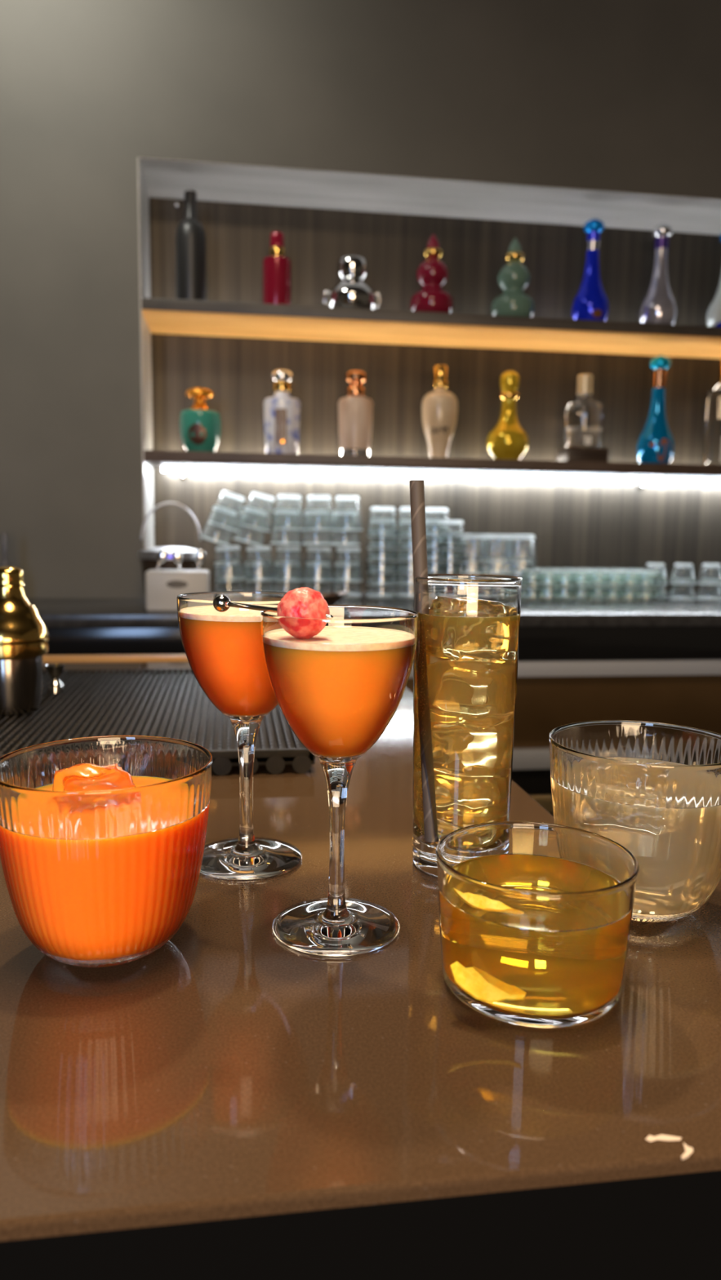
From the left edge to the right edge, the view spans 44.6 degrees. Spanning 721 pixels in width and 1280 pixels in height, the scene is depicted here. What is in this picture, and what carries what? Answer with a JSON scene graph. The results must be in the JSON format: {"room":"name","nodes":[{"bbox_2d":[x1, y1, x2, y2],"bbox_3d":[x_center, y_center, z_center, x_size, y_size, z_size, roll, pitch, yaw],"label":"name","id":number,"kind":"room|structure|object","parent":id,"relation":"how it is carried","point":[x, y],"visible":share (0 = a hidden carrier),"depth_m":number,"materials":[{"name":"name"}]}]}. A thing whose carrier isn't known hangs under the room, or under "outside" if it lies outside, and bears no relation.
{"room":"bar","nodes":[
{"label":"bar","id":0,"kind":"room"},
{"bbox_2d":[0,0,720,598],"bbox_3d":[0.081,-0.607,2.567,6.100,3.200,0.370,0,7,-8],"label":"wall","id":1,"kind":"structure","parent":0,"point":[615,95],"depth_m":2.26,"materials":[{"name":"grey paint"}]},
{"bbox_2d":[137,157,154,598],"bbox_3d":[-0.585,-0.678,2.411,0.004,1.109,0.269,0,7,-8],"label":"shelf side panel","id":2,"kind":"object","parent":1,"relation":"attached to","point":[143,196],"depth_m":2.36,"materials":[{"name":"grey laminate"}]},
{"bbox_2d":[137,156,720,235],"bbox_3d":[1.119,-1.236,2.587,3.433,0.002,0.269,0,7,-8],"label":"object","id":3,"kind":"structure","parent":1,"relation":"attached to","point":[163,178],"depth_m":2.44,"materials":[{"name":"grey laminate"}]},
{"bbox_2d":[141,297,720,359],"bbox_3d":[1.117,-0.887,2.631,3.429,0.038,0.270,0,7,-8],"label":"display shelf","id":4,"kind":"object","parent":1,"relation":"attached to","point":[162,316],"visible":1,"depth_m":2.44,"materials":[{"name":"brown wood"}]},
{"bbox_2d":[175,190,206,300],"bbox_3d":[-0.448,-1.031,2.324,0.079,0.291,0.079,0,7,-8],"label":"bottle","id":5,"kind":"object","parent":4,"relation":"on","point":[190,236],"visible":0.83,"depth_m":2.30,"materials":[{"name":"black glass"}]},
{"bbox_2d":[262,231,290,305],"bbox_3d":[-0.224,-0.987,2.362,0.075,0.200,0.075,0,7,-8],"label":"bottle","id":6,"kind":"object","parent":4,"relation":"on","point":[276,267],"visible":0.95,"depth_m":2.33,"materials":[{"name":"red glass"}]},
{"bbox_2d":[322,255,381,309],"bbox_3d":[-0.022,-0.964,2.394,0.130,0.152,0.130,5,8,31],"label":"bottle","id":7,"kind":"object","parent":4,"relation":"on","point":[352,291],"visible":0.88,"depth_m":2.35,"materials":[{"name":"silver metal"}]},
{"bbox_2d":[410,233,453,312],"bbox_3d":[0.198,-1.000,2.421,0.118,0.223,0.118,0,7,-8],"label":"bottle","id":8,"kind":"object","parent":4,"relation":"on","point":[432,273],"visible":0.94,"depth_m":2.39,"materials":[{"name":"red ceramic"}]},
{"bbox_2d":[491,237,534,316],"bbox_3d":[0.428,-1.003,2.454,0.120,0.227,0.120,0,7,-8],"label":"bottle","id":9,"kind":"object","parent":4,"relation":"on","point":[513,277],"visible":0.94,"depth_m":2.42,"materials":[{"name":"green ceramic"}]},
{"bbox_2d":[571,218,608,320],"bbox_3d":[0.653,-1.035,2.483,0.102,0.290,0.102,0,7,-8],"label":"bottle","id":10,"kind":"object","parent":4,"relation":"on","point":[590,302],"visible":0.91,"depth_m":2.46,"materials":[{"name":"blue glass"}]},
{"bbox_2d":[639,222,676,324],"bbox_3d":[0.855,-1.036,2.512,0.103,0.289,0.103,0,7,-8],"label":"bottle","id":11,"kind":"object","parent":4,"relation":"on","point":[658,305],"visible":0.94,"depth_m":2.49,"materials":[{"name":"clear glass"}]},
{"bbox_2d":[706,235,720,326],"bbox_3d":[1.061,-1.037,2.542,0.105,0.289,0.105,0,7,-8],"label":"bottle","id":12,"kind":"object","parent":4,"relation":"on","point":[713,313],"visible":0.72,"depth_m":2.53,"materials":[{"name":"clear glass"}]},
{"bbox_2d":[143,449,720,484],"bbox_3d":[1.111,-0.503,2.679,3.429,0.047,0.270,0,7,-8],"label":"display shelf","id":13,"kind":"object","parent":1,"relation":"attached to","point":[185,461],"visible":1,"depth_m":2.47,"materials":[{"name":"brown wood"}]},
{"bbox_2d":[179,386,221,451],"bbox_3d":[-0.434,-0.593,2.381,0.111,0.174,0.112,0,7,-8],"label":"bottle","id":14,"kind":"object","parent":13,"relation":"on","point":[200,426],"visible":0.9,"depth_m":2.35,"materials":[{"name":"teal glass"}]},
{"bbox_2d":[263,369,300,453],"bbox_3d":[-0.215,-0.621,2.410,0.101,0.229,0.101,0,7,-8],"label":"bottle","id":15,"kind":"object","parent":13,"relation":"on","point":[282,412],"visible":0.94,"depth_m":2.38,"materials":[{"name":"blue ceramic"}]},
{"bbox_2d":[337,370,373,455],"bbox_3d":[-0.014,-0.624,2.439,0.096,0.231,0.096,0,7,-8],"label":"bottle","id":16,"kind":"object","parent":13,"relation":"on","point":[354,410],"visible":0.94,"depth_m":2.41,"materials":[{"name":"beige ceramic"}]},
{"bbox_2d":[421,364,457,457],"bbox_3d":[0.222,-0.637,2.472,0.101,0.257,0.101,0,7,-8],"label":"bottle","id":17,"kind":"object","parent":13,"relation":"on","point":[439,406],"visible":0.9,"depth_m":2.44,"materials":[{"name":"beige ceramic"}]},
{"bbox_2d":[486,370,528,459],"bbox_3d":[0.421,-0.634,2.501,0.119,0.250,0.119,0,7,-8],"label":"bottle","id":18,"kind":"object","parent":13,"relation":"on","point":[507,440],"visible":0.94,"depth_m":2.47,"materials":[{"name":"yellow metal"}]},
{"bbox_2d":[556,446,608,462],"bbox_3d":[0.642,-0.532,2.546,0.121,0.042,0.090,0,7,-8],"label":"wooden block","id":19,"kind":"object","parent":13,"relation":"on","point":[570,453],"visible":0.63,"depth_m":2.50,"materials":[{"name":"brown wood"}]},
{"bbox_2d":[564,373,602,448],"bbox_3d":[0.642,-0.656,2.530,0.103,0.207,0.104,0,7,-8],"label":"bottle","id":20,"kind":"object","parent":19,"relation":"on","point":[583,418],"visible":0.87,"depth_m":2.50,"materials":[{"name":"clear glass"}]},
{"bbox_2d":[635,355,674,463],"bbox_3d":[0.864,-0.667,2.561,0.105,0.312,0.106,0,7,-8],"label":"bottle","id":21,"kind":"object","parent":13,"relation":"on","point":[655,443],"visible":0.91,"depth_m":2.54,"materials":[{"name":"blue glass"}]},
{"bbox_2d":[702,363,720,465],"bbox_3d":[1.073,-0.688,2.589,0.103,0.352,0.103,0,7,-8],"label":"bottle","id":22,"kind":"object","parent":13,"relation":"on","point":[712,446],"visible":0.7,"depth_m":2.57,"materials":[{"name":"clear glass"}]},
{"bbox_2d":[148,197,720,593],"bbox_3d":[1.091,-0.705,2.798,3.433,1.111,0.020,0,7,-8],"label":"panel","id":23,"kind":"object","parent":1,"relation":"attached to","point":[575,524],"visible":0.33,"depth_m":2.65,"materials":[{"name":"brown wood"}]},
{"bbox_3d":[0.413,1.303,0.329,6.100,0.020,4.600,0,7,-8],"label":"floor","id":24,"kind":"structure","parent":0,"visible":0},
{"bbox_2d":[0,653,720,1279],"bbox_3d":[-0.087,0.649,0.967,3.100,1.104,1.240,0,7,-8],"label":"countertop","id":25,"kind":"structure","parent":24,"relation":"on","point":[226,1100],"depth_m":0.34,"materials":[{"name":"brown stone"}]},
{"bbox_2d":[0,735,212,967],"bbox_3d":[-0.131,0.110,0.454,0.109,0.100,0.109,3,8,20],"label":"tumbler","id":26,"kind":"object","parent":25,"relation":"on","point":[100,878],"visible":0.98,"depth_m":0.41,"materials":[{"name":"clear glass"}]},
{"bbox_2d":[52,762,136,791],"bbox_3d":[-0.141,0.088,0.464,0.043,0.044,0.040,-5,9,-37],"label":"ice cube","id":27,"kind":"object","parent":26,"relation":"in","point":[86,776],"visible":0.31,"depth_m":0.46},
{"bbox_2d":[0,668,315,775],"bbox_3d":[-0.400,0.081,0.968,0.660,0.022,0.466,0,7,-8],"label":"bar mat","id":28,"kind":"object","parent":25,"relation":"on","point":[167,703],"visible":0.5,"depth_m":0.91,"materials":[{"name":"black rubber"}]},
{"bbox_2d":[0,565,48,715],"bbox_3d":[-0.369,-0.002,0.927,0.078,0.152,0.078,-1,7,-11],"label":"cocktail shaker","id":29,"kind":"object","parent":28,"relation":"on","point":[24,635],"visible":1,"depth_m":0.91,"materials":[{"name":"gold metal"}]},
{"bbox_2d":[0,655,43,715],"bbox_3d":[-0.370,0.045,0.933,0.065,0.059,0.065,0,7,-8],"label":"cup","id":30,"kind":"object","parent":29,"relation":"attached to","point":[20,676],"depth_m":0.91,"materials":[{"name":"silver metal"}]},
{"bbox_2d":[44,663,64,693],"bbox_3d":[-0.360,0.045,1.038,0.022,0.032,0.022,0,7,-8],"label":"jigger","id":31,"kind":"object","parent":28,"relation":"on","point":[55,671],"visible":1,"depth_m":1.03,"materials":[{"name":"silver metal"}]},
{"bbox_2d":[177,591,302,879],"bbox_3d":[-0.074,0.059,0.571,0.086,0.175,0.086,-3,8,-29],"label":"cocktail glass","id":32,"kind":"object","parent":25,"relation":"on","point":[224,651],"visible":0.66,"depth_m":0.55,"materials":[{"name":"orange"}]},
{"bbox_2d":[177,610,278,711],"bbox_3d":[-0.073,0.013,0.565,0.086,0.065,0.086,0,7,-8],"label":"cocktail","id":33,"kind":"object","parent":32,"relation":"on","point":[224,651],"depth_m":0.53,"materials":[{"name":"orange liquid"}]},
{"bbox_2d":[260,604,417,956],"bbox_3d":[-0.012,0.072,0.473,0.082,0.175,0.082,3,8,20],"label":"cocktail glass","id":34,"kind":"object","parent":25,"relation":"on","point":[338,682],"visible":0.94,"depth_m":0.45,"materials":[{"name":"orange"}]},
{"bbox_2d":[213,594,333,619],"bbox_3d":[-0.046,-0.017,0.450,0.068,0.010,0.009,4,8,23],"label":"pick","id":35,"kind":"object","parent":34,"relation":"on","point":[221,602],"visible":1,"depth_m":0.46,"materials":[{"name":"silver metal"}]},
{"bbox_2d":[276,586,329,618],"bbox_3d":[-0.029,-0.013,0.446,0.027,0.027,0.027,0,7,-8],"label":"ball","id":36,"kind":"object","parent":34,"relation":"on","point":[303,602],"visible":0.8,"depth_m":0.44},
{"bbox_2d":[261,635,417,752],"bbox_3d":[-0.012,0.028,0.468,0.082,0.062,0.082,0,7,-8],"label":"cocktail","id":37,"kind":"object","parent":34,"relation":"on","point":[335,693],"depth_m":0.44,"materials":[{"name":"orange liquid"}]},
{"bbox_2d":[412,573,522,877],"bbox_3d":[0.067,0.054,0.568,0.068,0.189,0.068,4,8,23],"label":"glass","id":38,"kind":"object","parent":25,"relation":"on","point":[465,661],"visible":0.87,"depth_m":0.54,"materials":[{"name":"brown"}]},
{"bbox_2d":[408,480,439,842],"bbox_3d":[0.040,0.013,0.556,0.009,0.227,0.040,-2,8,-24],"label":"straw","id":39,"kind":"object","parent":38,"relation":"in","point":[416,487],"visible":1,"depth_m":0.55,"materials":[{"name":"black paper"}]},
{"bbox_2d":[435,821,639,1027],"bbox_3d":[0.083,0.134,0.423,0.097,0.066,0.097,0,7,-8],"label":"tumbler","id":40,"kind":"object","parent":25,"relation":"on","point":[543,912],"visible":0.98,"depth_m":0.39,"materials":[{"name":"clear glass"}]},
{"bbox_2d":[449,961,524,1002],"bbox_3d":[0.056,0.151,0.388,0.034,0.013,0.013,3,7,14],"label":"peel","id":41,"kind":"object","parent":40,"relation":"in","point":[470,980],"visible":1,"depth_m":0.39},
{"bbox_2d":[548,720,720,922],"bbox_3d":[0.163,0.107,0.512,0.112,0.100,0.112,0,7,-8],"label":"tumbler","id":42,"kind":"object","parent":25,"relation":"on","point":[668,816],"visible":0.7,"depth_m":0.47,"materials":[{"name":"clear glass"}]},
{"bbox_2d":[26,591,720,795],"bbox_3d":[-0.039,0.456,2.413,5.790,1.126,0.707,0,7,-8],"label":"countertop","id":43,"kind":"structure","parent":24,"relation":"on","point":[657,661],"depth_m":2.11,"materials":[{"name":"grey stone"}]},
{"bbox_2d":[138,502,201,601],"bbox_3d":[-0.479,-0.222,2.224,0.160,0.253,0.160,0,7,-8],"label":"ice bucket","id":44,"kind":"object","parent":43,"relation":"on","point":[148,557],"visible":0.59,"depth_m":2.17,"materials":[{"name":"silver metal"}]},
{"bbox_2d":[145,569,209,611],"bbox_3d":[-0.422,-0.116,2.037,0.141,0.091,0.090,0,7,-8],"label":"bin","id":45,"kind":"object","parent":43,"relation":"on","point":[162,587],"visible":0.81,"depth_m":1.99,"materials":[{"name":"grey plastic"}]},
{"bbox_2d":[214,561,244,591],"bbox_3d":[-0.367,-0.173,2.471,0.084,0.104,0.085,4,8,24],"label":"glass","id":46,"kind":"object","parent":43,"relation":"on","point":[219,585],"visible":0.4,"depth_m":2.44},
{"bbox_2d":[215,544,245,582],"bbox_3d":[-0.363,-0.214,2.466,0.084,0.104,0.085,4,8,24],"label":"glass","id":47,"kind":"object","parent":46,"relation":"on","point":[230,557],"visible":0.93,"depth_m":2.43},
{"bbox_2d":[200,505,232,546],"bbox_3d":[-0.396,-0.317,2.446,0.098,0.114,0.084,2,7,12],"label":"glass","id":48,"kind":"object","parent":47,"relation":"on","point":[212,532],"visible":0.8,"depth_m":2.42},
{"bbox_2d":[214,490,244,531],"bbox_3d":[-0.373,-0.358,2.444,0.098,0.114,0.084,2,7,12],"label":"glass","id":49,"kind":"object","parent":48,"relation":"on","point":[231,504],"visible":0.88,"depth_m":2.41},
{"bbox_2d":[244,562,273,591],"bbox_3d":[-0.286,-0.173,2.483,0.085,0.102,0.085,6,9,36],"label":"glass","id":50,"kind":"object","parent":43,"relation":"on","point":[266,585],"visible":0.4,"depth_m":2.45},
{"bbox_2d":[246,545,275,582],"bbox_3d":[-0.281,-0.215,2.478,0.085,0.102,0.085,6,9,36],"label":"glass","id":51,"kind":"object","parent":50,"relation":"on","point":[262,570],"visible":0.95,"depth_m":2.44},
{"bbox_2d":[232,506,264,546],"bbox_3d":[-0.309,-0.317,2.459,0.094,0.112,0.084,2,7,11],"label":"glass","id":52,"kind":"object","parent":51,"relation":"on","point":[245,534],"visible":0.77,"depth_m":2.43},
{"bbox_2d":[246,491,274,532],"bbox_3d":[-0.289,-0.358,2.457,0.094,0.112,0.084,2,7,11],"label":"glass","id":53,"kind":"object","parent":52,"relation":"on","point":[261,504],"visible":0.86,"depth_m":2.43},
{"bbox_2d":[272,581,301,592],"bbox_3d":[-0.209,-0.174,2.494,0.085,0.098,0.085,0,7,-8],"label":"glass","id":54,"kind":"object","parent":43,"relation":"on","point":[277,586],"visible":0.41,"depth_m":2.46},
{"bbox_2d":[273,546,302,582],"bbox_3d":[-0.204,-0.215,2.489,0.085,0.098,0.085,0,7,-8],"label":"glass","id":55,"kind":"object","parent":54,"relation":"on","point":[288,566],"visible":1,"depth_m":2.46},
{"bbox_2d":[270,509,300,545],"bbox_3d":[-0.210,-0.318,2.475,0.085,0.098,0.085,1,7,-8],"label":"glass","id":56,"kind":"object","parent":55,"relation":"on","point":[278,536],"visible":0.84,"depth_m":2.44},
{"bbox_2d":[275,493,303,530],"bbox_3d":[-0.201,-0.358,2.471,0.085,0.098,0.085,1,7,-8],"label":"glass","id":57,"kind":"object","parent":56,"relation":"on","point":[291,505],"visible":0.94,"depth_m":2.44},
{"bbox_2d":[302,564,331,593],"bbox_3d":[-0.123,-0.174,2.506,0.085,0.098,0.085,0,7,-8],"label":"glass","id":58,"kind":"object","parent":43,"relation":"on","point":[322,587],"visible":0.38,"depth_m":2.47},
{"bbox_2d":[303,546,333,582],"bbox_3d":[-0.119,-0.216,2.502,0.085,0.098,0.085,0,7,-8],"label":"glass","id":59,"kind":"object","parent":58,"relation":"on","point":[318,568],"visible":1,"depth_m":2.47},
{"bbox_2d":[301,510,331,545],"bbox_3d":[-0.125,-0.318,2.488,0.085,0.098,0.085,-1,7,-8],"label":"glass","id":60,"kind":"object","parent":59,"relation":"on","point":[309,537],"visible":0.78,"depth_m":2.46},
{"bbox_2d":[306,494,333,530],"bbox_3d":[-0.117,-0.359,2.483,0.085,0.098,0.085,-1,7,-8],"label":"glass","id":61,"kind":"object","parent":60,"relation":"on","point":[320,505],"visible":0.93,"depth_m":2.45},
{"bbox_2d":[331,564,360,597],"bbox_3d":[-0.040,-0.175,2.518,0.085,0.098,0.085,0,7,-8],"label":"glass","id":62,"kind":"object","parent":43,"relation":"on","point":[353,588],"visible":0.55,"depth_m":2.49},
{"bbox_2d":[333,546,362,582],"bbox_3d":[-0.036,-0.216,2.514,0.085,0.098,0.085,0,7,-8],"label":"glass","id":63,"kind":"object","parent":62,"relation":"on","point":[348,568],"visible":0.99,"depth_m":2.48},
{"bbox_2d":[330,510,359,545],"bbox_3d":[-0.044,-0.318,2.499,0.085,0.098,0.085,-1,7,-8],"label":"glass","id":64,"kind":"object","parent":63,"relation":"on","point":[338,537],"visible":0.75,"depth_m":2.47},
{"bbox_2d":[334,495,362,530],"bbox_3d":[-0.037,-0.359,2.495,0.085,0.098,0.085,-1,7,-8],"label":"glass","id":65,"kind":"object","parent":64,"relation":"on","point":[348,505],"visible":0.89,"depth_m":2.46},
{"bbox_2d":[26,591,720,627],"bbox_3d":[-0.032,-0.088,2.345,5.790,0.030,0.705,0,7,-8],"label":"countertop","id":66,"kind":"structure","parent":43,"relation":"on","point":[54,612],"depth_m":2.10,"materials":[{"name":"grey stone"}]},
{"bbox_2d":[366,585,395,598],"bbox_3d":[0.060,-0.165,2.504,0.085,0.085,0.085,0,7,-8],"label":"tumbler","id":67,"kind":"object","parent":43,"relation":"on","point":[378,592],"visible":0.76,"depth_m":2.47,"materials":[{"name":"clear glass"}]},
{"bbox_2d":[366,573,396,586],"bbox_3d":[0.061,-0.199,2.499,0.085,0.085,0.085,0,7,-8],"label":"tumbler","id":68,"kind":"object","parent":67,"relation":"on","point":[375,580],"visible":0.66,"depth_m":2.47,"materials":[{"name":"clear glass"}]},
{"bbox_2d":[366,560,396,573],"bbox_3d":[0.061,-0.232,2.495,0.085,0.085,0.085,0,7,-8],"label":"tumbler","id":69,"kind":"object","parent":68,"relation":"on","point":[373,567],"visible":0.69,"depth_m":2.46,"materials":[{"name":"clear glass"}]},
{"bbox_2d":[367,549,396,561],"bbox_3d":[0.062,-0.266,2.491,0.085,0.085,0.085,0,7,-8],"label":"tumbler","id":70,"kind":"object","parent":69,"relation":"on","point":[374,555],"visible":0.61,"depth_m":2.46,"materials":[{"name":"clear glass"}]},
{"bbox_2d":[367,537,397,549],"bbox_3d":[0.062,-0.300,2.486,0.085,0.085,0.085,0,7,-8],"label":"tumbler","id":71,"kind":"object","parent":70,"relation":"on","point":[374,543],"visible":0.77,"depth_m":2.45,"materials":[{"name":"clear glass"}]},
{"bbox_2d":[367,506,397,537],"bbox_3d":[0.063,-0.333,2.482,0.085,0.085,0.085,0,7,-8],"label":"tumbler","id":72,"kind":"object","parent":71,"relation":"on","point":[382,522],"visible":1,"depth_m":2.45,"materials":[{"name":"clear glass"}]},
{"bbox_2d":[395,585,413,598],"bbox_3d":[0.143,-0.165,2.515,0.085,0.085,0.085,0,7,-8],"label":"tumbler","id":73,"kind":"object","parent":43,"relation":"on","point":[405,592],"visible":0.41,"depth_m":2.48,"materials":[{"name":"clear glass"}]},
{"bbox_2d":[395,573,413,586],"bbox_3d":[0.143,-0.199,2.511,0.085,0.085,0.085,0,7,-8],"label":"tumbler","id":74,"kind":"object","parent":73,"relation":"on","point":[402,580],"visible":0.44,"depth_m":2.48,"materials":[{"name":"clear glass"}]},
{"bbox_2d":[395,561,413,573],"bbox_3d":[0.144,-0.233,2.507,0.085,0.085,0.085,0,7,-8],"label":"tumbler","id":75,"kind":"object","parent":74,"relation":"on","point":[402,567],"visible":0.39,"depth_m":2.47,"materials":[{"name":"clear glass"}]},
{"bbox_2d":[396,549,413,561],"bbox_3d":[0.144,-0.266,2.503,0.085,0.085,0.085,0,7,-8],"label":"tumbler","id":76,"kind":"object","parent":75,"relation":"on","point":[402,555],"visible":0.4,"depth_m":2.47,"materials":[{"name":"clear glass"}]},
{"bbox_2d":[396,537,412,549],"bbox_3d":[0.145,-0.300,2.498,0.085,0.085,0.085,0,7,-8],"label":"tumbler","id":77,"kind":"object","parent":76,"relation":"on","point":[402,543],"visible":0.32,"depth_m":2.47,"materials":[{"name":"clear glass"}]},
{"bbox_2d":[396,506,411,537],"bbox_3d":[0.145,-0.334,2.494,0.085,0.085,0.085,0,7,-8],"label":"tumbler","id":78,"kind":"object","parent":77,"relation":"on","point":[404,526],"visible":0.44,"depth_m":2.46,"materials":[{"name":"clear glass"}]},
{"bbox_2d":[505,574,521,577],"bbox_3d":[0.460,-0.179,2.539,0.094,0.115,0.094,0,7,-8],"label":"tumbler","id":79,"kind":"object","parent":43,"relation":"on","point":[520,576],"visible":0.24,"depth_m":2.50,"materials":[{"name":"clear glass"}]},
{"bbox_2d":[505,533,536,575],"bbox_3d":[0.461,-0.246,2.531,0.094,0.115,0.094,0,7,-8],"label":"tumbler","id":80,"kind":"object","parent":79,"relation":"on","point":[521,548],"visible":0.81,"depth_m":2.50,"materials":[{"name":"clear glass"}]},
{"bbox_2d":[520,587,541,601],"bbox_3d":[0.476,-0.136,2.456,0.062,0.052,0.062,0,7,-8],"label":"tumbler","id":81,"kind":"object","parent":43,"relation":"on","point":[527,594],"visible":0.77,"depth_m":2.43,"materials":[{"name":"clear glass"}]},
{"bbox_2d":[521,568,542,588],"bbox_3d":[0.477,-0.172,2.451,0.062,0.052,0.062,0,7,-8],"label":"tumbler","id":82,"kind":"object","parent":81,"relation":"on","point":[531,578],"visible":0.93,"depth_m":2.43,"materials":[{"name":"clear glass"}]},
{"bbox_2d":[541,587,557,601],"bbox_3d":[0.524,-0.137,2.462,0.062,0.052,0.062,0,7,-8],"label":"tumbler","id":83,"kind":"object","parent":43,"relation":"on","point":[547,594],"visible":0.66,"depth_m":2.44,"materials":[{"name":"clear glass"}]},
{"bbox_2d":[540,568,558,588],"bbox_3d":[0.524,-0.172,2.458,0.062,0.052,0.062,0,7,-8],"label":"tumbler","id":84,"kind":"object","parent":83,"relation":"on","point":[549,577],"visible":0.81,"depth_m":2.43,"materials":[{"name":"clear glass"}]},
{"bbox_2d":[557,587,573,601],"bbox_3d":[0.571,-0.137,2.469,0.062,0.052,0.062,0,7,-8],"label":"tumbler","id":85,"kind":"object","parent":43,"relation":"on","point":[563,594],"visible":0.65,"depth_m":2.44,"materials":[{"name":"clear glass"}]},
{"bbox_2d":[556,568,574,588],"bbox_3d":[0.572,-0.172,2.465,0.062,0.052,0.062,0,7,-8],"label":"tumbler","id":86,"kind":"object","parent":85,"relation":"on","point":[566,576],"visible":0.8,"depth_m":2.44,"materials":[{"name":"clear glass"}]},
{"bbox_2d":[573,588,590,601],"bbox_3d":[0.619,-0.137,2.476,0.062,0.052,0.062,0,7,-8],"label":"tumbler","id":87,"kind":"object","parent":43,"relation":"on","point":[580,594],"visible":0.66,"depth_m":2.45,"materials":[{"name":"clear glass"}]},
{"bbox_2d":[573,568,591,588],"bbox_3d":[0.619,-0.173,2.472,0.062,0.052,0.062,0,7,-8],"label":"tumbler","id":88,"kind":"object","parent":87,"relation":"on","point":[582,576],"visible":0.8,"depth_m":2.45,"materials":[{"name":"clear glass"}]},
{"bbox_2d":[590,588,606,601],"bbox_3d":[0.666,-0.137,2.483,0.062,0.052,0.062,0,7,-8],"label":"tumbler","id":89,"kind":"object","parent":43,"relation":"on","point":[596,594],"visible":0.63,"depth_m":2.46,"materials":[{"name":"clear glass"}]},
{"bbox_2d":[589,568,607,588],"bbox_3d":[0.667,-0.173,2.479,0.062,0.052,0.062,0,7,-8],"label":"tumbler","id":90,"kind":"object","parent":89,"relation":"on","point":[598,576],"visible":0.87,"depth_m":2.45,"materials":[{"name":"clear glass"}]},
{"bbox_2d":[606,588,623,601],"bbox_3d":[0.715,-0.137,2.490,0.062,0.052,0.062,0,7,-8],"label":"tumbler","id":91,"kind":"object","parent":43,"relation":"on","point":[612,594],"visible":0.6,"depth_m":2.46,"materials":[{"name":"clear glass"}]},
{"bbox_2d":[605,568,623,588],"bbox_3d":[0.715,-0.173,2.486,0.062,0.052,0.062,0,7,-8],"label":"tumbler","id":92,"kind":"object","parent":91,"relation":"on","point":[615,576],"visible":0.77,"depth_m":2.46,"materials":[{"name":"clear glass"}]},
{"bbox_2d":[667,584,694,600],"bbox_3d":[0.936,-0.148,2.562,0.074,0.062,0.073,0,7,-8],"label":"glass","id":93,"kind":"object","parent":43,"relation":"on","point":[677,592],"visible":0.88,"depth_m":2.54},
{"bbox_2d":[668,562,695,585],"bbox_3d":[0.937,-0.193,2.556,0.074,0.062,0.073,0,7,-8],"label":"glass","id":94,"kind":"object","parent":93,"relation":"on","point":[682,573],"visible":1,"depth_m":2.53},
{"bbox_2d":[695,584,720,600],"bbox_3d":[1.022,-0.149,2.574,0.074,0.062,0.073,0,7,-8],"label":"glass","id":95,"kind":"object","parent":43,"relation":"on","point":[707,593],"visible":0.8,"depth_m":2.55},
{"bbox_2d":[696,563,720,585],"bbox_3d":[1.023,-0.193,2.568,0.074,0.062,0.073,0,7,-8],"label":"glass","id":96,"kind":"object","parent":95,"relation":"on","point":[709,574],"visible":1,"depth_m":2.54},
{"bbox_3d":[0.317,-0.178,2.519,0.094,0.115,0.094,0,7,-8],"label":"tumbler","id":97,"kind":"object","parent":43,"relation":"on","visible":0},
{"bbox_2d":[460,533,487,574],"bbox_3d":[0.318,-0.246,2.510,0.094,0.115,0.094,0,7,-8],"label":"tumbler","id":98,"kind":"object","parent":97,"relation":"on","point":[473,558],"visible":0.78,"depth_m":2.47,"materials":[{"name":"clear glass"}]},
{"bbox_3d":[0.396,-0.184,2.570,0.094,0.115,0.094,0,7,-8],"label":"tumbler","id":99,"kind":"object","parent":43,"relation":"on","visible":0},
{"bbox_2d":[484,533,509,574],"bbox_3d":[0.397,-0.251,2.562,0.094,0.115,0.094,0,7,-8],"label":"tumbler","id":100,"kind":"object","parent":99,"relation":"on","point":[496,544],"visible":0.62,"depth_m":2.52,"materials":[{"name":"clear glass"}]},
{"bbox_3d":[0.215,-0.203,2.552,0.085,0.085,0.085,0,7,-8],"label":"tumbler","id":101,"kind":"object","parent":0,"visible":0},
{"bbox_2d":[426,561,436,573],"bbox_3d":[0.215,-0.237,2.547,0.085,0.085,0.085,0,7,-8],"label":"tumbler","id":102,"kind":"object","parent":101,"relation":"on","point":[431,565],"visible":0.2,"depth_m":2.51,"materials":[{"name":"clear glass"}]},
{"bbox_2d":[426,549,436,561],"bbox_3d":[0.216,-0.270,2.543,0.085,0.085,0.085,0,7,-8],"label":"tumbler","id":103,"kind":"object","parent":102,"relation":"on","point":[431,553],"visible":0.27,"depth_m":2.51,"materials":[{"name":"clear glass"}]},
{"bbox_2d":[426,537,437,549],"bbox_3d":[0.216,-0.304,2.539,0.085,0.085,0.085,0,7,-8],"label":"tumbler","id":104,"kind":"object","parent":103,"relation":"on","point":[431,543],"visible":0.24,"depth_m":2.50,"materials":[{"name":"clear glass"}]},
{"bbox_2d":[425,507,448,537],"bbox_3d":[0.217,-0.338,2.535,0.085,0.085,0.085,0,7,-8],"label":"tumbler","id":105,"kind":"object","parent":104,"relation":"on","point":[433,515],"visible":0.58,"depth_m":2.50,"materials":[{"name":"clear glass"}]},
{"bbox_3d":[0.256,-0.198,2.518,0.085,0.085,0.085,0,7,-8],"label":"tumbler","id":106,"kind":"object","parent":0,"visible":0},
{"bbox_2d":[435,561,460,573],"bbox_3d":[0.257,-0.232,2.513,0.085,0.085,0.085,0,7,-8],"label":"tumbler","id":107,"kind":"object","parent":106,"relation":"on","point":[441,567],"visible":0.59,"depth_m":2.48,"materials":[{"name":"clear glass"}]},
{"bbox_2d":[435,550,462,562],"bbox_3d":[0.257,-0.266,2.509,0.085,0.085,0.085,0,7,-8],"label":"tumbler","id":108,"kind":"object","parent":107,"relation":"on","point":[442,556],"visible":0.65,"depth_m":2.48,"materials":[{"name":"clear glass"}]},
{"bbox_2d":[435,520,464,550],"bbox_3d":[0.258,-0.299,2.505,0.085,0.085,0.085,0,7,-8],"label":"tumbler","id":109,"kind":"object","parent":108,"relation":"on","point":[450,531],"visible":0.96,"depth_m":2.47,"materials":[{"name":"clear glass"}]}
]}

